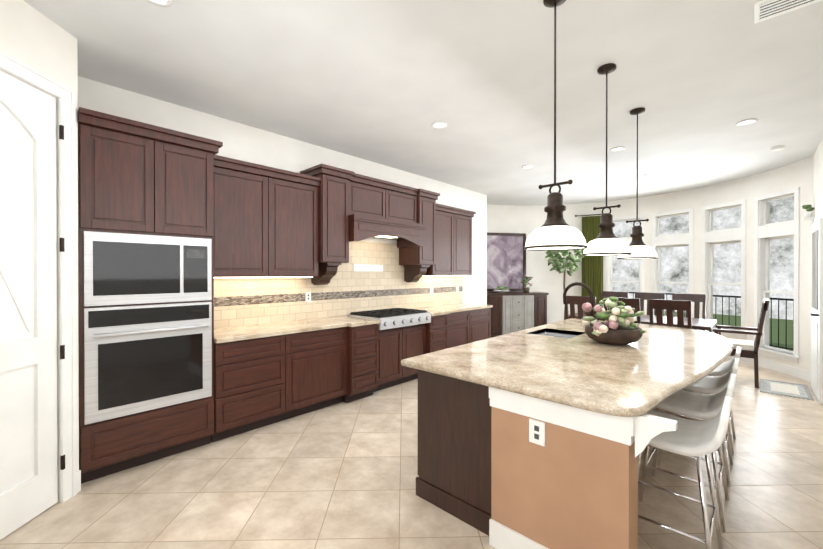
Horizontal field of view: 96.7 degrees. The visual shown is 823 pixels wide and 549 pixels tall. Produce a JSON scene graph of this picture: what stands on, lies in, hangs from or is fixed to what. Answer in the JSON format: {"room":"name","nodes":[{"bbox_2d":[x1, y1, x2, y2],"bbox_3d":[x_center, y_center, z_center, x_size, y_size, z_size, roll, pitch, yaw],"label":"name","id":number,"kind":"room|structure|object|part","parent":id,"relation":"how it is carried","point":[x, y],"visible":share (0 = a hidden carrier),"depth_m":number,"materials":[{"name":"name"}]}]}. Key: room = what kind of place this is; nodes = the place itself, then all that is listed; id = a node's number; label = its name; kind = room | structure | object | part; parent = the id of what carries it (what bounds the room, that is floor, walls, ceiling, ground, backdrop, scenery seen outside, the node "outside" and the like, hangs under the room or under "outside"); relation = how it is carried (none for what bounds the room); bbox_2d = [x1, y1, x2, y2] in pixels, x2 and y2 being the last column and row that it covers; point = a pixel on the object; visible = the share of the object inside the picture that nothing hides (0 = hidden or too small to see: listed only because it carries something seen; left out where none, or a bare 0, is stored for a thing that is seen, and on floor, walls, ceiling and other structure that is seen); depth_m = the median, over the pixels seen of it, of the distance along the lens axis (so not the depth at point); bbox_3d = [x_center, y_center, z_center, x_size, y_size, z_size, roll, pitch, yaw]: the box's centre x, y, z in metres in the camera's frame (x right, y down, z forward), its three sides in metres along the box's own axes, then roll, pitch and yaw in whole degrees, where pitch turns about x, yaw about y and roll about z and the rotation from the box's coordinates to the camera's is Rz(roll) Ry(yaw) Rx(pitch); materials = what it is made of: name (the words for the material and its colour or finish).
{"room":"kitchen","nodes":[
{"label":"kitchen","id":0,"kind":"room"},
{"bbox_2d":[0,0,78,502],"bbox_3d":[-2.531,-0.056,0.914,3.289,3.060,2.656,0,0,43],"label":"wall","id":1,"kind":"structure","parent":0,"point":[34,38],"depth_m":2.29,"materials":[{"name":"paint"}]},
{"bbox_2d":[0,70,57,539],"bbox_3d":[-2.284,0.168,1.942,0.044,2.588,0.802,0,0,-1],"label":"pantry door","id":2,"kind":"structure","parent":1,"relation":"in","point":[28,352],"depth_m":2.17,"materials":[{"name":"white wood"}]},
{"bbox_2d":[0,49,80,502],"bbox_3d":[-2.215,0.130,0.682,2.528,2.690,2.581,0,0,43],"label":"door frame","id":3,"kind":"structure","parent":1,"relation":"attached to","point":[69,482],"depth_m":2.38,"materials":[{"name":"white wood"}]},
{"bbox_2d":[78,76,486,325],"bbox_3d":[-0.715,-0.072,5.144,0.150,3.060,6.400,0,0,43],"label":"wall","id":4,"kind":"structure","parent":0,"point":[244,142],"depth_m":4.14,"materials":[{"name":"paint"}]},
{"bbox_2d":[218,159,273,278],"bbox_3d":[-1.767,-0.514,3.650,0.347,1.075,0.650,0,0,43],"label":"upper cabinet","id":5,"kind":"object","parent":4,"relation":"attached to","point":[245,192],"depth_m":3.56,"materials":[{"name":"brown wood"}]},
{"bbox_2d":[274,171,321,278],"bbox_3d":[-1.402,-0.515,4.040,0.347,1.075,0.650,0,0,43],"label":"upper cabinet","id":6,"kind":"object","parent":4,"relation":"attached to","point":[295,196],"depth_m":3.95,"materials":[{"name":"brown wood"}]},
{"bbox_2d":[302,167,349,262],"bbox_3d":[-1.024,-0.667,4.391,0.417,1.055,0.380,0,0,43],"label":"upper cabinet","id":7,"kind":"object","parent":4,"relation":"attached to","point":[333,186],"depth_m":4.22,"materials":[{"name":"brown wood"}]},
{"bbox_2d":[350,175,389,226],"bbox_3d":[-0.677,-0.953,4.789,0.378,0.485,0.678,0,0,43],"label":"upper cabinet","id":8,"kind":"object","parent":4,"relation":"attached to","point":[369,199],"depth_m":4.62,"materials":[{"name":"brown wood"}]},
{"bbox_2d":[374,183,417,226],"bbox_3d":[-0.285,-0.955,5.206,0.378,0.485,0.678,0,0,43],"label":"upper cabinet","id":9,"kind":"object","parent":4,"relation":"attached to","point":[403,201],"depth_m":5.08,"materials":[{"name":"brown wood"}]},
{"bbox_2d":[398,191,437,266],"bbox_3d":[0.091,-0.671,5.580,0.417,1.055,0.380,0,0,43],"label":"upper cabinet","id":10,"kind":"object","parent":4,"relation":"attached to","point":[417,246],"depth_m":5.42,"materials":[{"name":"brown wood"}]},
{"bbox_2d":[414,207,457,274],"bbox_3d":[0.402,-0.523,5.963,0.347,1.075,0.603,0,0,43],"label":"upper cabinet","id":11,"kind":"object","parent":4,"relation":"attached to","point":[447,217],"depth_m":5.88,"materials":[{"name":"brown wood"}]},
{"bbox_2d":[458,211,473,274],"bbox_3d":[0.734,-0.524,6.318,0.347,1.075,0.604,0,0,43],"label":"upper cabinet","id":12,"kind":"object","parent":4,"relation":"attached to","point":[464,217],"depth_m":6.25,"materials":[{"name":"brown wood"}]},
{"bbox_2d":[0,337,822,548],"bbox_3d":[0.799,1.493,3.731,6.800,0.060,12.400,0,0,43],"label":"floor","id":13,"kind":"structure","parent":0,"point":[342,475],"depth_m":2.45,"materials":[{"name":"tile"}]},
{"bbox_2d":[78,111,217,483],"bbox_3d":[-2.184,0.189,3.003,0.628,2.555,0.856,0,0,43],"label":"tall cabinet","id":14,"kind":"object","parent":13,"relation":"on","point":[196,254],"depth_m":2.75,"materials":[{"name":"brown wood"}]},
{"bbox_2d":[218,335,293,440],"bbox_3d":[-1.654,1.024,3.579,0.618,0.880,0.692,0,0,43],"label":"base cabinet","id":15,"kind":"object","parent":13,"relation":"on","point":[256,376],"depth_m":3.37,"materials":[{"name":"brown wood"}]},
{"bbox_2d":[218,315,381,342],"bbox_3d":[-1.243,0.563,3.944,0.716,0.040,1.789,0,0,43],"label":"countertop","id":16,"kind":"structure","parent":15,"relation":"on","point":[292,326],"depth_m":3.82,"materials":[{"name":"beige stone"}]},
{"bbox_2d":[294,327,341,416],"bbox_3d":[-1.201,1.022,4.062,0.618,0.880,0.750,0,0,43],"label":"base cabinet","id":17,"kind":"object","parent":13,"relation":"on","point":[317,354],"depth_m":3.85,"materials":[{"name":"brown wood"}]},
{"bbox_2d":[342,323,385,402],"bbox_3d":[-0.780,1.021,4.460,0.687,0.880,0.521,0,0,43],"label":"base cabinet","id":18,"kind":"object","parent":13,"relation":"on","point":[363,348],"depth_m":4.21,"materials":[{"name":"brown wood"}]},
{"bbox_2d":[386,323,405,387],"bbox_3d":[-0.485,1.064,4.826,0.618,0.790,0.533,0,0,43],"label":"base cabinet","id":19,"kind":"object","parent":13,"relation":"on","point":[395,332],"depth_m":4.68,"materials":[{"name":"brown wood"}]},
{"bbox_2d":[382,319,421,381],"bbox_3d":[-0.199,1.063,5.130,0.618,0.790,0.533,0,0,43],"label":"base cabinet","id":20,"kind":"object","parent":13,"relation":"on","point":[413,328],"depth_m":4.90,"materials":[{"name":"brown wood"}]},
{"bbox_2d":[390,311,449,354],"bbox_3d":[0.147,1.017,5.448,0.687,0.880,0.521,0,0,43],"label":"base cabinet","id":21,"kind":"object","parent":13,"relation":"on","point":[435,328],"depth_m":5.11,"materials":[{"name":"brown wood"}]},
{"bbox_2d":[402,303,492,314],"bbox_3d":[0.614,0.555,5.923,0.716,0.040,1.739,0,0,43],"label":"countertop","id":22,"kind":"structure","parent":21,"relation":"on","point":[447,308],"depth_m":5.76,"materials":[{"name":"beige stone"}]},
{"bbox_2d":[450,311,473,347],"bbox_3d":[0.504,1.015,5.879,0.618,0.880,0.712,0,0,43],"label":"base cabinet","id":23,"kind":"object","parent":13,"relation":"on","point":[462,322],"depth_m":5.73,"materials":[{"name":"brown wood"}]},
{"bbox_2d":[474,307,491,341],"bbox_3d":[0.912,1.013,6.315,0.618,0.880,0.713,0,0,43],"label":"base cabinet","id":24,"kind":"object","parent":13,"relation":"on","point":[482,319],"depth_m":6.17,"materials":[{"name":"brown wood"}]},
{"bbox_2d":[487,275,548,336],"bbox_3d":[2.300,0.728,8.177,1.420,1.436,0.484,0,0,-9],"label":"sideboard","id":25,"kind":"object","parent":13,"relation":"on","point":[511,312],"visible":0.9,"depth_m":7.97,"materials":[{"name":"brown wood"}]},
{"bbox_2d":[416,370,664,548],"bbox_3d":[1.470,1.026,2.940,1.422,0.880,2.832,0,0,43],"label":"kitchen island","id":26,"kind":"object","parent":13,"relation":"on","point":[540,437],"depth_m":1.85,"materials":[{"name":"brown wood"}]},
{"bbox_2d":[401,318,732,431],"bbox_3d":[1.517,0.566,2.930,1.558,0.040,3.020,0,0,43],"label":"island countertop","id":27,"kind":"structure","parent":26,"relation":"on","point":[558,363],"depth_m":2.21,"materials":[{"name":"beige stone"}]},
{"bbox_2d":[529,328,585,338],"bbox_3d":[1.354,0.673,3.413,0.424,0.254,0.464,0,0,43],"label":"sink basin","id":28,"kind":"object","parent":27,"relation":"in","point":[548,332],"depth_m":3.58,"materials":[{"name":"silver metal"}]},
{"bbox_2d":[563,282,592,316],"bbox_3d":[1.545,0.307,3.363,0.284,0.474,0.110,0,0,43],"label":"faucet","id":29,"kind":"object","parent":27,"relation":"on","point":[569,286],"depth_m":3.32,"materials":[{"name":"brown metal"}]},
{"bbox_2d":[581,296,645,344],"bbox_3d":[1.604,0.360,2.936,0.481,0.370,0.475,0,0,43],"label":"centerpiece","id":30,"kind":"object","parent":27,"relation":"on","point":[615,327],"visible":1,"depth_m":2.81,"materials":[{"name":"green plant"}]},
{"bbox_3d":[1.688,1.027,2.736,0.824,0.880,2.832,0,0,43],"label":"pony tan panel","id":31,"kind":"part","parent":26,"relation":"part of","materials":[{"name":"paint"}]},
{"bbox_2d":[545,250,583,319],"bbox_3d":[3.305,0.300,7.896,0.805,2.294,0.792,0,0,43],"label":"topiary tree","id":32,"kind":"object","parent":13,"relation":"on","point":[555,262],"visible":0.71,"depth_m":7.78,"materials":[{"name":"green plant"}]},
{"bbox_2d":[565,296,596,319],"bbox_3d":[2.708,0.891,5.705,0.450,1.130,0.544,0,0,43],"label":"dining chair","id":33,"kind":"object","parent":13,"relation":"on","point":[578,301],"visible":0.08,"depth_m":5.54,"materials":[{"name":"brown wood"}]},
{"bbox_2d":[601,291,628,309],"bbox_3d":[3.669,0.887,6.729,0.450,1.130,0.544,0,0,43],"label":"dining chair","id":34,"kind":"object","parent":13,"relation":"on","point":[614,294],"visible":0.12,"depth_m":6.91,"materials":[{"name":"brown wood"}]},
{"bbox_2d":[603,297,640,323],"bbox_3d":[3.116,0.892,5.322,0.450,1.130,0.544,0,0,43],"label":"dining chair","id":35,"kind":"object","parent":13,"relation":"on","point":[633,302],"visible":0.15,"depth_m":5.04,"materials":[{"name":"brown wood"}]},
{"bbox_2d":[564,311,716,332],"bbox_3d":[3.597,1.070,5.835,1.900,0.770,1.050,0,0,43],"label":"dining table","id":36,"kind":"object","parent":13,"relation":"on","point":[707,325],"visible":0.08,"depth_m":5.35,"materials":[{"name":"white wood"}]},
{"bbox_2d":[634,292,664,315],"bbox_3d":[4.077,0.888,6.346,0.450,1.130,0.544,0,0,43],"label":"dining chair","id":37,"kind":"object","parent":13,"relation":"on","point":[643,296],"visible":0.12,"depth_m":6.52,"materials":[{"name":"brown wood"}]},
{"bbox_2d":[649,299,691,328],"bbox_3d":[3.525,0.894,4.939,0.450,1.130,0.544,0,0,43],"label":"dining chair","id":38,"kind":"object","parent":13,"relation":"on","point":[670,306],"visible":0.29,"depth_m":4.75,"materials":[{"name":"brown wood"}]},
{"bbox_2d":[638,396,732,548],"bbox_3d":[1.374,1.056,1.928,0.465,0.831,0.450,0,0,43],"label":"stool","id":39,"kind":"object","parent":13,"relation":"on","point":[694,439],"visible":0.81,"depth_m":1.80,"materials":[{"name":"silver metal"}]},
{"bbox_2d":[639,373,736,531],"bbox_3d":[1.785,1.054,2.365,0.465,0.831,0.450,0,0,43],"label":"stool","id":40,"kind":"object","parent":13,"relation":"on","point":[696,406],"visible":0.73,"depth_m":2.29,"materials":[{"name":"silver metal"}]},
{"bbox_2d":[672,293,705,318],"bbox_3d":[4.486,0.890,5.963,0.450,1.130,0.544,0,0,43],"label":"dining chair","id":41,"kind":"object","parent":13,"relation":"on","point":[696,299],"visible":0.27,"depth_m":6.05,"materials":[{"name":"brown wood"}]},
{"bbox_2d":[657,358,739,486],"bbox_3d":[2.195,1.053,2.803,0.465,0.831,0.450,0,0,43],"label":"stool","id":42,"kind":"object","parent":13,"relation":"on","point":[708,385],"visible":0.44,"depth_m":2.67,"materials":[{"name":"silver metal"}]},
{"bbox_2d":[673,346,741,455],"bbox_3d":[2.606,1.051,3.240,0.465,0.831,0.450,0,0,43],"label":"stool","id":43,"kind":"object","parent":13,"relation":"on","point":[723,368],"visible":0.31,"depth_m":3.05,"materials":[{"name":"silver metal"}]},
{"bbox_2d":[713,298,768,387],"bbox_3d":[4.505,0.893,5.009,0.554,1.130,0.540,0,0,43],"label":"dining chair","id":44,"kind":"object","parent":13,"relation":"on","point":[749,348],"visible":0.77,"depth_m":4.78,"materials":[{"name":"brown wood"}]},
{"bbox_2d":[760,379,813,400],"bbox_3d":[4.745,1.453,4.656,0.450,0.014,0.800,0,0,43],"label":"doormat","id":45,"kind":"object","parent":13,"relation":"on","point":[792,390],"visible":1,"depth_m":4.60,"materials":[{"name":"fabric"}]},
{"bbox_2d":[23,0,822,205],"bbox_3d":[0.799,-1.657,3.718,6.800,0.120,12.400,0,0,43],"label":"ceiling","id":46,"kind":"structure","parent":0,"point":[386,82],"depth_m":2.99,"materials":[{"name":"paint"}]},
{"bbox_2d":[146,0,172,6],"bbox_3d":[-1.455,-1.584,2.076,0.170,0.012,0.170,0,0,43],"label":"recessed light","id":47,"kind":"object","parent":46,"relation":"in","point":[165,3],"visible":1,"depth_m":2.13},
{"bbox_2d":[431,121,446,128],"bbox_3d":[0.298,-1.591,3.901,0.170,0.012,0.170,0,0,43],"label":"recessed light","id":48,"kind":"object","parent":46,"relation":"in","point":[439,125],"visible":1,"depth_m":3.90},
{"bbox_2d":[522,165,533,168],"bbox_3d":[1.727,-1.597,5.439,0.170,0.012,0.170,0,0,43],"label":"recessed light","id":49,"kind":"object","parent":46,"relation":"in","point":[527,166],"visible":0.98,"depth_m":5.42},
{"bbox_2d":[524,0,587,250],"bbox_3d":[0.823,-0.868,2.095,0.340,1.444,0.340,0,0,43],"label":"pendant light","id":50,"kind":"object","parent":46,"relation":"hanging from","point":[555,231],"visible":1,"depth_m":2.05,"materials":[{"name":"brown metal"}]},
{"bbox_2d":[582,63,631,255],"bbox_3d":[1.507,-0.871,2.824,0.340,1.444,0.340,0,0,43],"label":"pendant light","id":51,"kind":"object","parent":46,"relation":"hanging from","point":[606,242],"visible":1,"depth_m":2.78,"materials":[{"name":"brown metal"}]},
{"bbox_2d":[610,146,624,151],"bbox_3d":[2.622,-1.594,4.654,0.170,0.012,0.170,0,0,43],"label":"recessed light","id":52,"kind":"object","parent":46,"relation":"in","point":[615,149],"visible":1,"depth_m":4.65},
{"bbox_2d":[617,107,657,259],"bbox_3d":[2.198,-0.874,3.561,0.340,1.444,0.340,0,0,43],"label":"pendant light","id":53,"kind":"object","parent":46,"relation":"hanging from","point":[639,249],"visible":0.94,"depth_m":3.52,"materials":[{"name":"brown metal"}]},
{"bbox_2d":[736,118,757,125],"bbox_3d":[3.505,-1.591,3.826,0.170,0.012,0.170,0,0,43],"label":"recessed light","id":54,"kind":"object","parent":46,"relation":"in","point":[745,122],"visible":0.98,"depth_m":3.82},
{"bbox_2d":[770,145,784,150],"bbox_3d":[4.598,-1.582,4.597,0.130,0.034,0.130,0,0,43],"label":"smoke detector","id":55,"kind":"object","parent":46,"relation":"attached to","point":[777,148],"visible":1,"depth_m":4.57,"materials":[{"name":"white plastic"}]},
{"bbox_2d":[754,0,822,23],"bbox_3d":[2.209,-1.582,2.108,0.340,0.016,0.220,0,0,43],"label":"ceiling vent","id":56,"kind":"object","parent":46,"relation":"in","point":[765,9],"visible":1,"depth_m":2.16,"materials":[{"name":"white metal"}]},
{"bbox_2d":[487,156,812,371],"bbox_3d":[3.743,-0.080,7.079,5.640,3.060,2.579,0,0,43],"label":"wall","id":57,"kind":"structure","parent":0,"point":[528,220],"depth_m":6.83,"materials":[{"name":"paint"}]},
{"bbox_2d":[487,232,525,290],"bbox_3d":[2.119,-0.285,8.409,1.100,1.340,0.045,0,0,-12],"label":"framed art","id":58,"kind":"object","parent":57,"relation":"attached to","point":[506,259],"visible":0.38,"depth_m":8.43,"materials":[{"name":"fabric"}]},
{"bbox_2d":[575,213,604,216],"bbox_3d":[4.008,-1.324,8.104,0.714,0.050,0.056,0,0,29],"label":"curtain rod","id":59,"kind":"object","parent":57,"relation":"attached to","point":[588,215],"visible":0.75,"depth_m":8.15,"materials":[{"name":"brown metal"}]},
{"bbox_2d":[582,216,602,304],"bbox_3d":[4.009,0.066,8.113,0.429,2.720,0.079,0,0,30],"label":"curtain","id":60,"kind":"object","parent":59,"relation":"hanging from","point":[592,272],"visible":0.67,"depth_m":8.10,"materials":[{"name":"green fabric"}]},
{"bbox_2d":[605,214,643,291],"bbox_3d":[4.597,-0.100,7.884,0.770,2.295,0.218,0,0,43],"label":"window","id":61,"kind":"structure","parent":57,"relation":"in","point":[609,281],"depth_m":7.85,"materials":[{"name":"white wood"}]},
{"bbox_2d":[651,208,693,317],"bbox_3d":[5.157,-0.098,7.209,0.200,2.295,0.766,0,0,-31],"label":"window","id":62,"kind":"structure","parent":57,"relation":"in","point":[659,241],"depth_m":7.25,"materials":[{"name":"white wood"}]},
{"bbox_2d":[616,187,799,363],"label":"window","id":63,"kind":"structure","parent":57,"relation":"in","point":[764,228],"depth_m":5.77,"materials":[{"name":"white wood"}]},
{"bbox_3d":[5.203,1.093,6.856,6.109,1.317,3.353,0,0,43],"label":"railing","id":64,"kind":"part","parent":63,"relation":"part of","materials":[{"name":"black metal"}]},
{"bbox_2d":[701,199,745,337],"bbox_3d":[5.487,-0.094,6.395,0.200,2.295,0.766,0,0,-13],"label":"window","id":65,"kind":"structure","parent":57,"relation":"in","point":[709,234],"depth_m":6.51,"materials":[{"name":"white wood"}]},
{"bbox_2d":[727,356,810,381],"bbox_3d":[3.160,1.388,6.452,5.361,0.130,4.001,0,0,43],"label":"baseboard","id":66,"kind":"structure","parent":57,"relation":"attached to","point":[789,370],"depth_m":5.45,"materials":[{"name":"white wood"}]},
{"bbox_2d":[813,138,822,216],"bbox_3d":[2.128,-0.057,1.319,0.150,3.060,9.810,0,0,43],"label":"wall","id":67,"kind":"structure","parent":0,"point":[818,181],"depth_m":4.46,"materials":[{"name":"paint"}]},
{"bbox_2d":[802,204,814,219],"bbox_3d":[5.300,-0.840,4.888,0.115,0.198,0.140,0,0,43],"label":"shelf plant","id":68,"kind":"object","parent":67,"relation":"attached to","point":[809,208],"visible":0.98,"depth_m":4.86,"materials":[{"name":"green plant"}]},
{"bbox_2d":[810,218,822,403],"bbox_3d":[4.865,0.408,4.423,0.098,2.085,0.850,0,0,43],"label":"patio door","id":69,"kind":"structure","parent":67,"relation":"in","point":[816,313],"depth_m":4.22,"materials":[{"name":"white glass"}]},
{"bbox_2d":[813,211,822,405],"bbox_3d":[4.896,0.371,4.394,0.019,2.180,1.020,0,0,43],"label":"door frame","id":70,"kind":"structure","parent":67,"relation":"attached to","point":[817,217],"depth_m":4.12,"materials":[{"name":"white wood"}]},
{"label":"outside","id":71,"kind":"structure","parent":0,"visible":0},
{"bbox_2d":[612,196,793,344],"bbox_3d":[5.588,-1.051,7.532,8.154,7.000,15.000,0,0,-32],"label":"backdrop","id":72,"kind":"structure","parent":71,"point":[675,264],"depth_m":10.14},
{"bbox_2d":[769,342,792,350],"bbox_3d":[4.949,1.777,6.694,18.000,0.050,12.000,0,0,43],"label":"ground","id":73,"kind":"structure","parent":71,"point":[783,345],"depth_m":8.98,"materials":[{"name":"green plant"}]}
]}

